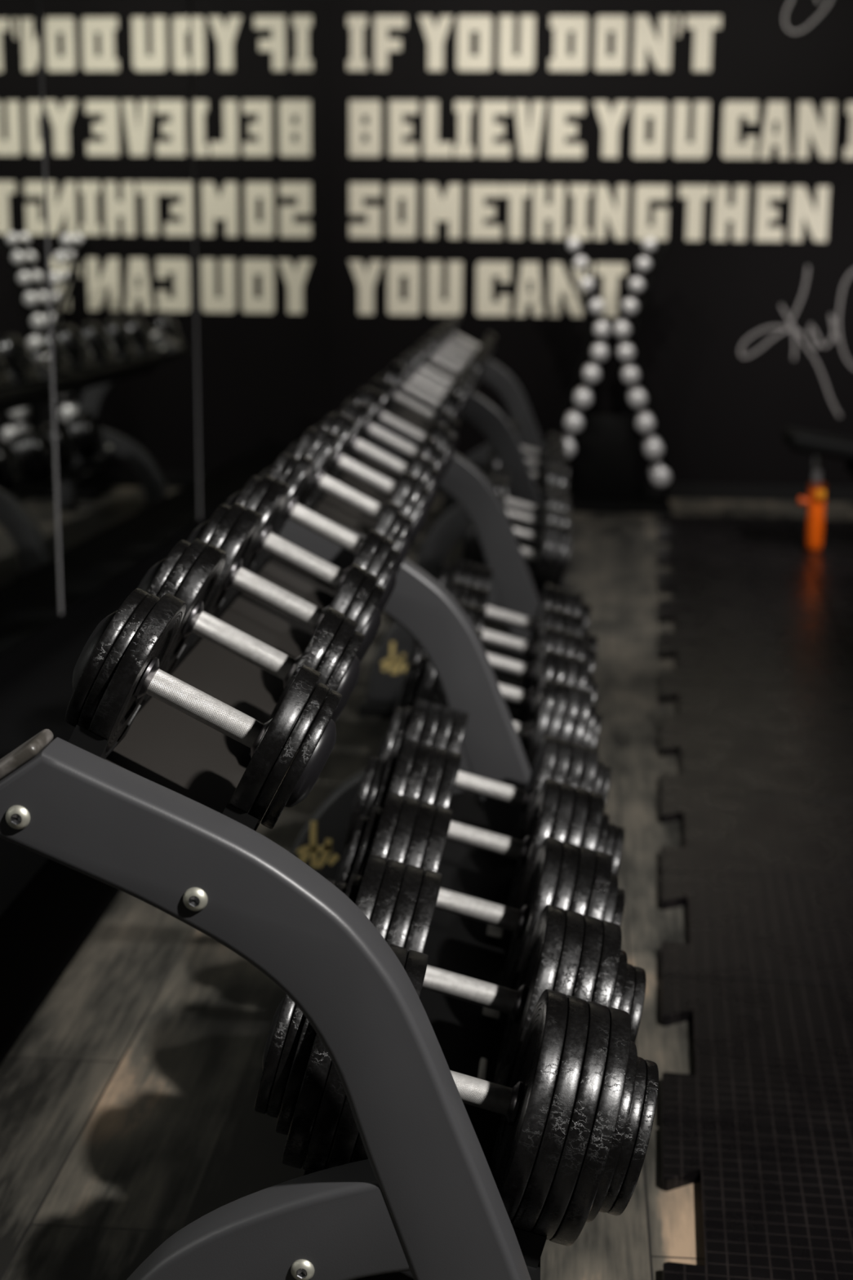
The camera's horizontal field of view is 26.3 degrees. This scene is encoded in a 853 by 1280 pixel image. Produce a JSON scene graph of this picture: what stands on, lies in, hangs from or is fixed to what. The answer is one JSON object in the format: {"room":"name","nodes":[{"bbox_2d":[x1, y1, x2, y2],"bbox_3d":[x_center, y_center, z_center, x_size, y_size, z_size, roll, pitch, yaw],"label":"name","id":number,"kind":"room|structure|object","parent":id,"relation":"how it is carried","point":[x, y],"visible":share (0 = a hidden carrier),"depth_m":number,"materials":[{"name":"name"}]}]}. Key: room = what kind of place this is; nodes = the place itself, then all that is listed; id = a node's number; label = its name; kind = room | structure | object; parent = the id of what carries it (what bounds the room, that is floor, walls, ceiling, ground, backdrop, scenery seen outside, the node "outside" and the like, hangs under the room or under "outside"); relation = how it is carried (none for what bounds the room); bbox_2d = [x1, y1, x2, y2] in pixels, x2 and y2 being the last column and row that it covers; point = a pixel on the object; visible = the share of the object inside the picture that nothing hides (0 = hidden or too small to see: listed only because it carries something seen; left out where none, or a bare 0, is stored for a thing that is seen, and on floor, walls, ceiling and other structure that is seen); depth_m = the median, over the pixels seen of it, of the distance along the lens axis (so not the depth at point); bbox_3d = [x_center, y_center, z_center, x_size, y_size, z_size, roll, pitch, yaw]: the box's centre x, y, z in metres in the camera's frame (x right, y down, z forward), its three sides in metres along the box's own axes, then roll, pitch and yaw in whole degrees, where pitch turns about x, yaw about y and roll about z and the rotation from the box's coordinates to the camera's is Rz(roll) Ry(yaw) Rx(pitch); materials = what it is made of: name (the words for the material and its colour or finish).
{"room":"gym","nodes":[
{"label":"gym","id":0,"kind":"room"},
{"bbox_2d":[0,501,226,683],"bbox_3d":[-1.102,-0.965,2.881,0.172,3.000,11.000,2,13,6],"label":"wall","id":1,"kind":"structure","parent":0,"point":[20,655],"depth_m":4.62,"materials":[{"name":"black paint"}]},
{"bbox_2d":[0,0,62,654],"bbox_3d":[-0.954,-1.210,3.404,0.015,2.670,1.432,2,13,6],"label":"mirror panel","id":2,"kind":"object","parent":1,"relation":"attached to","point":[30,588],"depth_m":4.06,"materials":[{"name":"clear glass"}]},
{"bbox_2d":[0,580,142,1065],"bbox_3d":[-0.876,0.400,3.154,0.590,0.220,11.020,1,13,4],"label":"mirror","id":3,"kind":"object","parent":1,"relation":"attached to","point":[49,908],"depth_m":2.97,"materials":[{"name":"black mirror"}]},
{"bbox_2d":[40,0,199,612],"bbox_3d":[-0.798,-1.527,4.819,0.013,2.670,1.488,2,13,6],"label":"mirror panel","id":4,"kind":"object","parent":1,"relation":"attached to","point":[117,86],"visible":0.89,"depth_m":4.82,"materials":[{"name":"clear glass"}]},
{"bbox_2d":[190,0,330,519],"bbox_3d":[-0.579,-1.984,6.860,0.018,2.670,2.723,2,13,6],"label":"mirror panel","id":5,"kind":"object","parent":1,"relation":"attached to","point":[261,68],"depth_m":6.64,"materials":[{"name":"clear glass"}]},
{"bbox_2d":[0,493,852,1279],"bbox_3d":[1.767,0.495,3.563,7.000,0.100,13.000,1,13,4],"label":"floor","id":6,"kind":"structure","parent":0,"point":[128,1116],"depth_m":2.73,"materials":[{"name":"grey wood"}]},
{"bbox_2d":[0,358,572,1279],"bbox_3d":[0.098,-0.230,4.746,0.605,0.767,6.459,1,13,4],"label":"dumbbell rack","id":7,"kind":"object","parent":6,"relation":"on","point":[150,818],"visible":0.54,"depth_m":1.65,"materials":[{"name":"metal"}]},
{"bbox_2d":[10,813,21,824],"bbox_3d":[-0.353,0.154,1.571,0.009,0.010,0.003,1,13,4],"label":"socket","id":8,"kind":"object","parent":7,"relation":"attached to","point":[15,819],"depth_m":1.57,"materials":[{"name":"silver metal"}]},
{"bbox_2d":[189,896,199,906],"bbox_3d":[-0.200,0.225,1.574,0.009,0.010,0.003,1,13,4],"label":"socket","id":9,"kind":"object","parent":7,"relation":"attached to","point":[193,900],"depth_m":1.57,"materials":[{"name":"silver metal"}]},
{"bbox_2d":[65,588,342,829],"bbox_3d":[-0.219,0.068,1.805,0.271,0.236,0.169,1,13,4],"label":"dumbbell","id":10,"kind":"object","parent":7,"relation":"on","point":[121,661],"visible":0.98,"depth_m":1.75,"materials":[{"name":"metal"}]},
{"bbox_2d":[137,538,364,749],"bbox_3d":[-0.207,0.006,2.065,0.274,0.238,0.172,1,13,3],"label":"dumbbell","id":11,"kind":"object","parent":7,"relation":"on","point":[191,572],"visible":0.58,"depth_m":2.02,"materials":[{"name":"metal"}]},
{"bbox_2d":[105,366,458,813],"bbox_3d":[-0.068,-0.492,4.742,0.131,0.067,6.374,1,13,4],"label":"tray","id":12,"kind":"object","parent":7,"relation":"on","point":[163,745],"depth_m":2.30,"materials":[{"name":"black metal"}]},
{"bbox_2d":[186,502,385,663],"bbox_3d":[-0.190,-0.054,2.329,0.275,0.240,0.169,1,13,4],"label":"dumbbell","id":13,"kind":"object","parent":7,"relation":"on","point":[233,530],"visible":0.51,"depth_m":2.29,"materials":[{"name":"metal"}]},
{"bbox_2d":[297,1268,306,1278],"bbox_3d":[-0.113,0.572,1.646,0.009,0.010,0.003,1,13,4],"label":"socket","id":14,"kind":"object","parent":7,"relation":"attached to","point":[301,1273],"depth_m":1.65,"materials":[{"name":"silver metal"}]},
{"bbox_2d":[225,474,399,614],"bbox_3d":[-0.175,-0.114,2.588,0.274,0.240,0.171,1,13,4],"label":"dumbbell","id":15,"kind":"object","parent":7,"relation":"on","point":[267,495],"visible":0.4,"depth_m":2.55,"materials":[{"name":"metal"}]},
{"bbox_2d":[258,452,413,575],"bbox_3d":[-0.157,-0.174,2.858,0.271,0.236,0.169,1,13,4],"label":"dumbbell","id":16,"kind":"object","parent":7,"relation":"on","point":[295,472],"visible":0.44,"depth_m":2.83,"materials":[{"name":"metal"}]},
{"bbox_2d":[285,426,430,549],"bbox_3d":[-0.133,-0.251,3.200,0.278,0.243,0.171,1,13,4],"label":"dumbbell","id":17,"kind":"object","parent":7,"relation":"on","point":[319,445],"visible":0.48,"depth_m":3.15,"materials":[{"name":"metal"}]},
{"bbox_2d":[312,412,439,513],"bbox_3d":[-0.113,-0.315,3.495,0.276,0.240,0.165,1,13,4],"label":"dumbbell","id":18,"kind":"object","parent":7,"relation":"on","point":[341,425],"visible":0.44,"depth_m":3.46,"materials":[{"name":"metal"}]},
{"bbox_2d":[333,400,446,487],"bbox_3d":[-0.094,-0.378,3.775,0.269,0.233,0.164,1,13,4],"label":"dumbbell","id":19,"kind":"object","parent":7,"relation":"on","point":[360,414],"visible":0.32,"depth_m":3.75,"materials":[{"name":"metal"}]},
{"bbox_2d":[340,386,455,481],"bbox_3d":[-0.074,-0.443,4.064,0.276,0.239,0.165,1,13,4],"label":"dumbbell","id":20,"kind":"object","parent":7,"relation":"on","point":[370,397],"visible":0.31,"depth_m":4.03,"materials":[{"name":"metal"}]},
{"bbox_2d":[364,378,460,451],"bbox_3d":[-0.054,-0.504,4.338,0.269,0.232,0.165,1,13,4],"label":"dumbbell","id":21,"kind":"object","parent":7,"relation":"on","point":[387,388],"visible":0.27,"depth_m":4.32,"materials":[{"name":"metal"}]},
{"bbox_2d":[377,361,462,434],"bbox_3d":[-0.031,-0.618,4.820,0.253,0.231,0.164,1,13,4],"label":"dumbbell","id":22,"kind":"object","parent":7,"relation":"on","point":[395,374],"visible":0.56,"depth_m":4.79,"materials":[{"name":"metal"}]},
{"bbox_2d":[386,354,467,418],"bbox_3d":[-0.011,-0.681,5.102,0.253,0.231,0.164,1,13,4],"label":"dumbbell","id":23,"kind":"object","parent":7,"relation":"on","point":[408,362],"visible":0.3,"depth_m":5.09,"materials":[{"name":"metal"}]},
{"bbox_2d":[396,350,471,407],"bbox_3d":[0.006,-0.739,5.365,0.251,0.227,0.160,1,13,4],"label":"dumbbell","id":24,"kind":"object","parent":7,"relation":"on","point":[411,380],"visible":0.25,"depth_m":5.35,"materials":[{"name":"metal"}]},
{"bbox_2d":[404,344,475,399],"bbox_3d":[0.022,-0.791,5.599,0.251,0.227,0.160,1,13,4],"label":"dumbbell","id":25,"kind":"object","parent":7,"relation":"on","point":[422,375],"visible":0.24,"depth_m":5.59,"materials":[{"name":"metal"}]},
{"bbox_2d":[411,340,477,391],"bbox_3d":[0.039,-0.844,5.833,0.251,0.227,0.160,1,13,4],"label":"dumbbell","id":26,"kind":"object","parent":7,"relation":"on","point":[428,370],"visible":0.21,"depth_m":5.82,"materials":[{"name":"metal"}]},
{"bbox_2d":[355,479,537,1279],"bbox_3d":[0.197,-0.066,4.816,0.176,0.048,6.375,1,13,4],"label":"tray","id":27,"kind":"object","parent":7,"relation":"on","point":[469,1036],"depth_m":2.61,"materials":[{"name":"black metal"}]},
{"bbox_2d":[422,333,483,384],"bbox_3d":[0.068,-0.935,6.242,0.251,0.227,0.160,1,13,4],"label":"dumbbell","id":28,"kind":"object","parent":7,"relation":"on","point":[433,340],"visible":0.3,"depth_m":6.22,"materials":[{"name":"metal"}]},
{"bbox_2d":[424,328,485,375],"bbox_3d":[0.085,-0.990,6.485,0.251,0.227,0.160,1,13,4],"label":"dumbbell","id":29,"kind":"object","parent":7,"relation":"on","point":[437,353],"visible":0.25,"depth_m":6.47,"materials":[{"name":"metal"}]},
{"bbox_2d":[254,943,658,1246],"bbox_3d":[0.030,0.453,1.848,0.406,0.305,0.238,1,13,4],"label":"dumbbell","id":30,"kind":"object","parent":7,"relation":"on","point":[577,1108],"visible":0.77,"depth_m":1.76,"materials":[{"name":"metal"}]},
{"bbox_2d":[429,325,488,370],"bbox_3d":[0.103,-1.049,6.748,0.251,0.227,0.160,1,13,4],"label":"dumbbell","id":31,"kind":"object","parent":7,"relation":"on","point":[441,348],"visible":0.2,"depth_m":6.73,"materials":[{"name":"metal"}]},
{"bbox_2d":[435,321,490,365],"bbox_3d":[0.122,-1.110,7.021,0.251,0.227,0.160,1,13,4],"label":"dumbbell","id":32,"kind":"object","parent":7,"relation":"on","point":[451,347],"visible":0.19,"depth_m":7.01,"materials":[{"name":"metal"}]},
{"bbox_2d":[440,318,493,360],"bbox_3d":[0.140,-1.167,7.274,0.251,0.227,0.160,1,13,4],"label":"dumbbell","id":33,"kind":"object","parent":7,"relation":"on","point":[449,340],"visible":0.2,"depth_m":7.26,"materials":[{"name":"metal"}]},
{"bbox_2d":[449,314,496,355],"bbox_3d":[0.168,-1.256,7.673,0.251,0.227,0.160,1,13,4],"label":"dumbbell","id":34,"kind":"object","parent":7,"relation":"on","point":[454,335],"visible":0.29,"depth_m":7.66,"materials":[{"name":"metal"}]},
{"bbox_2d":[335,791,624,990],"bbox_3d":[0.064,0.346,2.346,0.379,0.295,0.228,1,13,4],"label":"dumbbell","id":35,"kind":"object","parent":7,"relation":"on","point":[564,875],"visible":0.47,"depth_m":2.28,"materials":[{"name":"metal"}]},
{"bbox_2d":[342,737,624,910],"bbox_3d":[0.082,0.288,2.624,0.403,0.287,0.220,1,13,4],"label":"dumbbell","id":36,"kind":"object","parent":7,"relation":"on","point":[562,811],"visible":0.49,"depth_m":2.56,"materials":[{"name":"metal"}]},
{"bbox_2d":[327,853,646,1087],"bbox_3d":[0.047,0.400,2.088,0.406,0.303,0.236,1,13,4],"label":"dumbbell","id":37,"kind":"object","parent":7,"relation":"on","point":[569,953],"visible":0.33,"depth_m":2.02,"materials":[{"name":"metal"}]},
{"bbox_2d":[377,697,611,866],"bbox_3d":[0.099,0.234,2.879,0.383,0.280,0.212,1,13,4],"label":"dumbbell","id":38,"kind":"object","parent":7,"relation":"on","point":[576,765],"visible":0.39,"depth_m":2.82,"materials":[{"name":"metal"}]},
{"bbox_2d":[393,655,601,770],"bbox_3d":[0.125,0.150,3.266,0.376,0.274,0.206,1,13,4],"label":"dumbbell","id":39,"kind":"object","parent":7,"relation":"on","point":[562,711],"visible":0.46,"depth_m":3.19,"materials":[{"name":"metal"}]},
{"bbox_2d":[404,628,598,748],"bbox_3d":[0.142,0.098,3.506,0.375,0.272,0.204,1,13,4],"label":"dumbbell","id":40,"kind":"object","parent":7,"relation":"on","point":[559,667],"visible":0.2,"depth_m":3.45,"materials":[{"name":"metal"}]},
{"bbox_2d":[413,579,598,690],"bbox_3d":[0.171,0.003,3.945,0.399,0.264,0.196,1,13,4],"label":"dumbbell","id":41,"kind":"object","parent":7,"relation":"on","point":[567,621],"visible":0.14,"depth_m":3.90,"materials":[{"name":"metal"}]},
{"bbox_2d":[414,600,596,720],"bbox_3d":[0.157,0.049,3.730,0.381,0.268,0.200,1,13,4],"label":"dumbbell","id":42,"kind":"object","parent":7,"relation":"on","point":[557,640],"visible":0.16,"depth_m":3.68,"materials":[{"name":"metal"}]},
{"bbox_2d":[437,559,591,663],"bbox_3d":[0.188,-0.052,4.188,0.380,0.264,0.196,1,13,4],"label":"dumbbell","id":43,"kind":"object","parent":7,"relation":"on","point":[557,597],"visible":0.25,"depth_m":4.13,"materials":[{"name":"metal"}]},
{"bbox_2d":[460,521,573,595],"bbox_3d":[0.250,-0.249,5.058,0.314,0.257,0.201,1,13,4],"label":"dumbbell","id":44,"kind":"object","parent":7,"relation":"on","point":[552,559],"visible":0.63,"depth_m":4.98,"materials":[{"name":"metal"}]},
{"bbox_2d":[467,491,572,572],"bbox_3d":[0.270,-0.314,5.347,0.314,0.257,0.201,1,13,4],"label":"dumbbell","id":45,"kind":"object","parent":7,"relation":"on","point":[557,516],"visible":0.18,"depth_m":5.30,"materials":[{"name":"metal"}]},
{"bbox_2d":[483,453,569,502],"bbox_3d":[0.338,-0.532,6.330,0.313,0.253,0.196,1,13,4],"label":"dumbbell","id":46,"kind":"object","parent":7,"relation":"on","point":[554,474],"visible":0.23,"depth_m":6.26,"materials":[{"name":"metal"}]},
{"bbox_2d":[484,448,568,487],"bbox_3d":[0.363,-0.611,6.681,0.313,0.253,0.196,1,13,4],"label":"dumbbell","id":47,"kind":"object","parent":7,"relation":"on","point":[553,459],"visible":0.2,"depth_m":6.62,"materials":[{"name":"metal"}]},
{"bbox_2d":[484,466,570,533],"bbox_3d":[0.307,-0.432,5.882,0.313,0.253,0.196,1,13,4],"label":"dumbbell","id":48,"kind":"object","parent":7,"relation":"on","point":[495,472],"visible":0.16,"depth_m":5.84,"materials":[{"name":"metal"}]},
{"bbox_2d":[488,432,567,486],"bbox_3d":[0.387,-0.688,7.032,0.312,0.249,0.193,1,13,4],"label":"dumbbell","id":49,"kind":"object","parent":7,"relation":"on","point":[557,449],"visible":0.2,"depth_m":6.98,"materials":[{"name":"metal"}]},
{"bbox_2d":[488,475,571,550],"bbox_3d":[0.290,-0.379,5.638,0.314,0.257,0.201,1,13,4],"label":"dumbbell","id":50,"kind":"object","parent":7,"relation":"on","point":[553,500],"visible":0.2,"depth_m":5.59,"materials":[{"name":"metal"}]},
{"bbox_2d":[507,420,567,473],"bbox_3d":[0.411,-0.766,7.382,0.312,0.249,0.193,1,13,4],"label":"dumbbell","id":51,"kind":"object","parent":7,"relation":"on","point":[553,437],"visible":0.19,"depth_m":7.33,"materials":[{"name":"metal"}]},
{"bbox_2d":[552,238,672,514],"bbox_3d":[0.807,-1.157,7.971,0.564,1.170,0.300,1,13,4],"label":"stand","id":52,"kind":"object","parent":6,"relation":"on","point":[608,455],"visible":0.71,"depth_m":8.04,"materials":[{"name":"black metal"}]},
{"bbox_2d":[564,435,575,458],"bbox_3d":[0.616,-0.854,8.055,0.085,0.085,0.209,1,13,4],"label":"dumbbell","id":53,"kind":"object","parent":52,"relation":"on","point":[571,445],"visible":0.51,"depth_m":7.96,"materials":[{"name":"white metal"}]},
{"bbox_2d":[567,238,580,251],"bbox_3d":[0.636,-1.706,7.862,0.054,0.054,0.177,1,13,4],"label":"dumbbell","id":54,"kind":"object","parent":52,"relation":"on","point":[574,244],"visible":1,"depth_m":7.78,"materials":[{"name":"white metal"}]},
{"bbox_2d":[564,410,583,432],"bbox_3d":[0.650,-0.963,8.028,0.081,0.081,0.205,1,13,4],"label":"dumbbell","id":55,"kind":"object","parent":52,"relation":"on","point":[574,423],"visible":0.98,"depth_m":7.93,"materials":[{"name":"white metal"}]},
{"bbox_2d":[574,255,587,270],"bbox_3d":[0.667,-1.630,7.877,0.057,0.057,0.180,1,13,4],"label":"dumbbell","id":56,"kind":"object","parent":52,"relation":"on","point":[580,262],"visible":1,"depth_m":7.79,"materials":[{"name":"white metal"}]},
{"bbox_2d":[573,386,591,408],"bbox_3d":[0.688,-1.065,8.002,0.078,0.078,0.202,1,13,4],"label":"dumbbell","id":57,"kind":"object","parent":52,"relation":"on","point":[583,395],"visible":1,"depth_m":7.91,"materials":[{"name":"white metal"}]},
{"bbox_2d":[580,276,594,292],"bbox_3d":[0.697,-1.541,7.894,0.061,0.061,0.184,1,13,4],"label":"dumbbell","id":58,"kind":"object","parent":52,"relation":"on","point":[587,283],"visible":1,"depth_m":7.81,"materials":[{"name":"white metal"}]},
{"bbox_2d":[582,363,600,382],"bbox_3d":[0.723,-1.167,7.976,0.074,0.074,0.198,1,13,4],"label":"dumbbell","id":59,"kind":"object","parent":52,"relation":"on","point":[591,372],"visible":1,"depth_m":7.88,"materials":[{"name":"white metal"}]},
{"bbox_2d":[589,297,604,314],"bbox_3d":[0.740,-1.449,7.911,0.064,0.064,0.187,1,13,4],"label":"dumbbell","id":60,"kind":"object","parent":52,"relation":"on","point":[597,306],"visible":1,"depth_m":7.82,"materials":[{"name":"white metal"}]},
{"bbox_2d":[591,342,608,361],"bbox_3d":[0.756,-1.258,7.953,0.071,0.071,0.194,1,13,4],"label":"dumbbell","id":61,"kind":"object","parent":52,"relation":"on","point":[599,350],"visible":1,"depth_m":7.86,"materials":[{"name":"white metal"}]},
{"bbox_2d":[594,320,609,337],"bbox_3d":[0.763,-1.352,7.931,0.068,0.068,0.191,1,13,4],"label":"dumbbell","id":62,"kind":"object","parent":52,"relation":"on","point":[602,329],"visible":1,"depth_m":7.84,"materials":[{"name":"white metal"}]},
{"bbox_2d":[613,320,630,337],"bbox_3d":[0.851,-1.351,7.924,0.068,0.068,0.191,1,13,4],"label":"dumbbell","id":63,"kind":"object","parent":52,"relation":"on","point":[622,329],"visible":1,"depth_m":7.83,"materials":[{"name":"white metal"}]},
{"bbox_2d":[617,342,635,360],"bbox_3d":[0.870,-1.256,7.944,0.071,0.071,0.194,1,13,4],"label":"dumbbell","id":64,"kind":"object","parent":52,"relation":"on","point":[625,351],"visible":1,"depth_m":7.85,"materials":[{"name":"white metal"}]},
{"bbox_2d":[621,364,639,384],"bbox_3d":[0.890,-1.161,7.963,0.074,0.074,0.198,1,13,4],"label":"dumbbell","id":65,"kind":"object","parent":52,"relation":"on","point":[629,373],"visible":1,"depth_m":7.87,"materials":[{"name":"white metal"}]},
{"bbox_2d":[622,297,638,314],"bbox_3d":[0.883,-1.447,7.900,0.064,0.064,0.187,1,13,4],"label":"dumbbell","id":66,"kind":"object","parent":52,"relation":"on","point":[630,306],"visible":1,"depth_m":7.81,"materials":[{"name":"white metal"}]},
{"bbox_2d":[629,277,644,292],"bbox_3d":[0.909,-1.536,7.878,0.061,0.061,0.184,1,13,4],"label":"dumbbell","id":67,"kind":"object","parent":52,"relation":"on","point":[636,284],"visible":1,"depth_m":7.79,"materials":[{"name":"white metal"}]},
{"bbox_2d":[627,386,646,408],"bbox_3d":[0.923,-1.063,7.983,0.078,0.078,0.202,1,13,4],"label":"dumbbell","id":68,"kind":"object","parent":52,"relation":"on","point":[637,397],"visible":1,"depth_m":7.89,"materials":[{"name":"white metal"}]},
{"bbox_2d":[636,257,651,271],"bbox_3d":[0.936,-1.621,7.856,0.057,0.057,0.180,1,13,4],"label":"dumbbell","id":69,"kind":"object","parent":52,"relation":"on","point":[643,264],"visible":1,"depth_m":7.77,"materials":[{"name":"white metal"}]},
{"bbox_2d":[635,410,654,433],"bbox_3d":[0.958,-0.957,8.003,0.081,0.081,0.205,1,13,4],"label":"dumbbell","id":70,"kind":"object","parent":52,"relation":"on","point":[645,424],"visible":1,"depth_m":7.91,"materials":[{"name":"white metal"}]},
{"bbox_2d":[642,238,656,251],"bbox_3d":[0.959,-1.700,7.837,0.054,0.054,0.177,1,13,4],"label":"dumbbell","id":71,"kind":"object","parent":52,"relation":"on","point":[649,244],"visible":1,"depth_m":7.75,"materials":[{"name":"white metal"}]},
{"bbox_2d":[642,435,663,458],"bbox_3d":[0.996,-0.849,8.024,0.085,0.085,0.209,1,13,4],"label":"dumbbell","id":72,"kind":"object","parent":52,"relation":"on","point":[652,446],"visible":1,"depth_m":7.93,"materials":[{"name":"white metal"}]},
{"bbox_2d":[648,462,671,487],"bbox_3d":[1.030,-0.731,8.048,0.088,0.088,0.212,1,13,4],"label":"dumbbell","id":73,"kind":"object","parent":52,"relation":"on","point":[660,476],"visible":0.97,"depth_m":7.95,"materials":[{"name":"white"}]},
{"bbox_2d":[658,515,852,1279],"bbox_3d":[1.148,0.140,4.849,1.048,0.018,5.996,2,13,7],"label":"floor","id":74,"kind":"structure","parent":6,"relation":"on","point":[775,1055],"depth_m":3.37,"materials":[{"name":"black rubber"}]},
{"bbox_2d":[782,426,852,551],"bbox_3d":[1.883,-0.557,6.896,1.050,0.456,0.420,1,13,4],"label":"weight bench","id":75,"kind":"object","parent":74,"relation":"on","point":[820,444],"visible":1,"depth_m":6.89,"materials":[{"name":"orange metal"}]},
{"bbox_2d":[329,0,852,486],"bbox_3d":[2.032,-2.108,8.078,5.900,3.000,0.120,1,13,4],"label":"wall","id":76,"kind":"structure","parent":0,"point":[723,415],"depth_m":8.18,"materials":[{"name":"black paint"}]},
{"bbox_2d":[349,260,626,317],"bbox_3d":[0.272,-1.595,8.276,1.256,0.241,0.003,1,13,4],"label":"lettering","id":77,"kind":"object","parent":76,"relation":"attached to","point":[530,271],"depth_m":8.28,"materials":[{"name":"beige paint"}]},
{"bbox_2d":[346,15,720,71],"bbox_3d":[0.466,-2.628,8.028,1.640,0.232,0.003,1,13,4],"label":"lettering","id":78,"kind":"object","parent":76,"relation":"attached to","point":[645,37],"depth_m":8.02,"materials":[{"name":"beige paint"}]},
{"bbox_2d":[349,182,829,241],"bbox_3d":[0.717,-1.917,8.167,2.137,0.240,0.003,1,13,4],"label":"lettering","id":79,"kind":"object","parent":76,"relation":"attached to","point":[436,208],"depth_m":8.17,"materials":[{"name":"beige paint"}]},
{"bbox_2d":[349,100,852,159],"bbox_3d":[0.916,-2.261,8.073,2.530,0.242,0.003,1,13,4],"label":"lettering","id":80,"kind":"object","parent":76,"relation":"attached to","point":[808,123],"depth_m":8.08,"materials":[{"name":"beige paint"}]},
{"bbox_2d":[436,481,852,502],"bbox_3d":[2.358,-0.655,8.307,5.010,0.070,0.016,1,13,4],"label":"baseboard","id":81,"kind":"structure","parent":76,"relation":"attached to","point":[676,491],"depth_m":8.37,"materials":[{"name":"black metal"}]},
{"bbox_2d":[738,266,852,417],"bbox_3d":[1.699,-1.343,8.214,0.572,0.672,0.004,1,13,4],"label":"signature","id":82,"kind":"object","parent":76,"relation":"attached to","point":[833,319],"visible":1,"depth_m":8.21,"materials":[{"name":"grey paint"}]},
{"bbox_2d":[783,0,831,33],"bbox_3d":[1.655,-2.746,7.904,0.208,0.219,0.002,1,13,4],"label":"signature","id":83,"kind":"object","parent":76,"relation":"attached to","point":[820,14],"visible":1,"depth_m":7.92,"materials":[{"name":"grey paint"}]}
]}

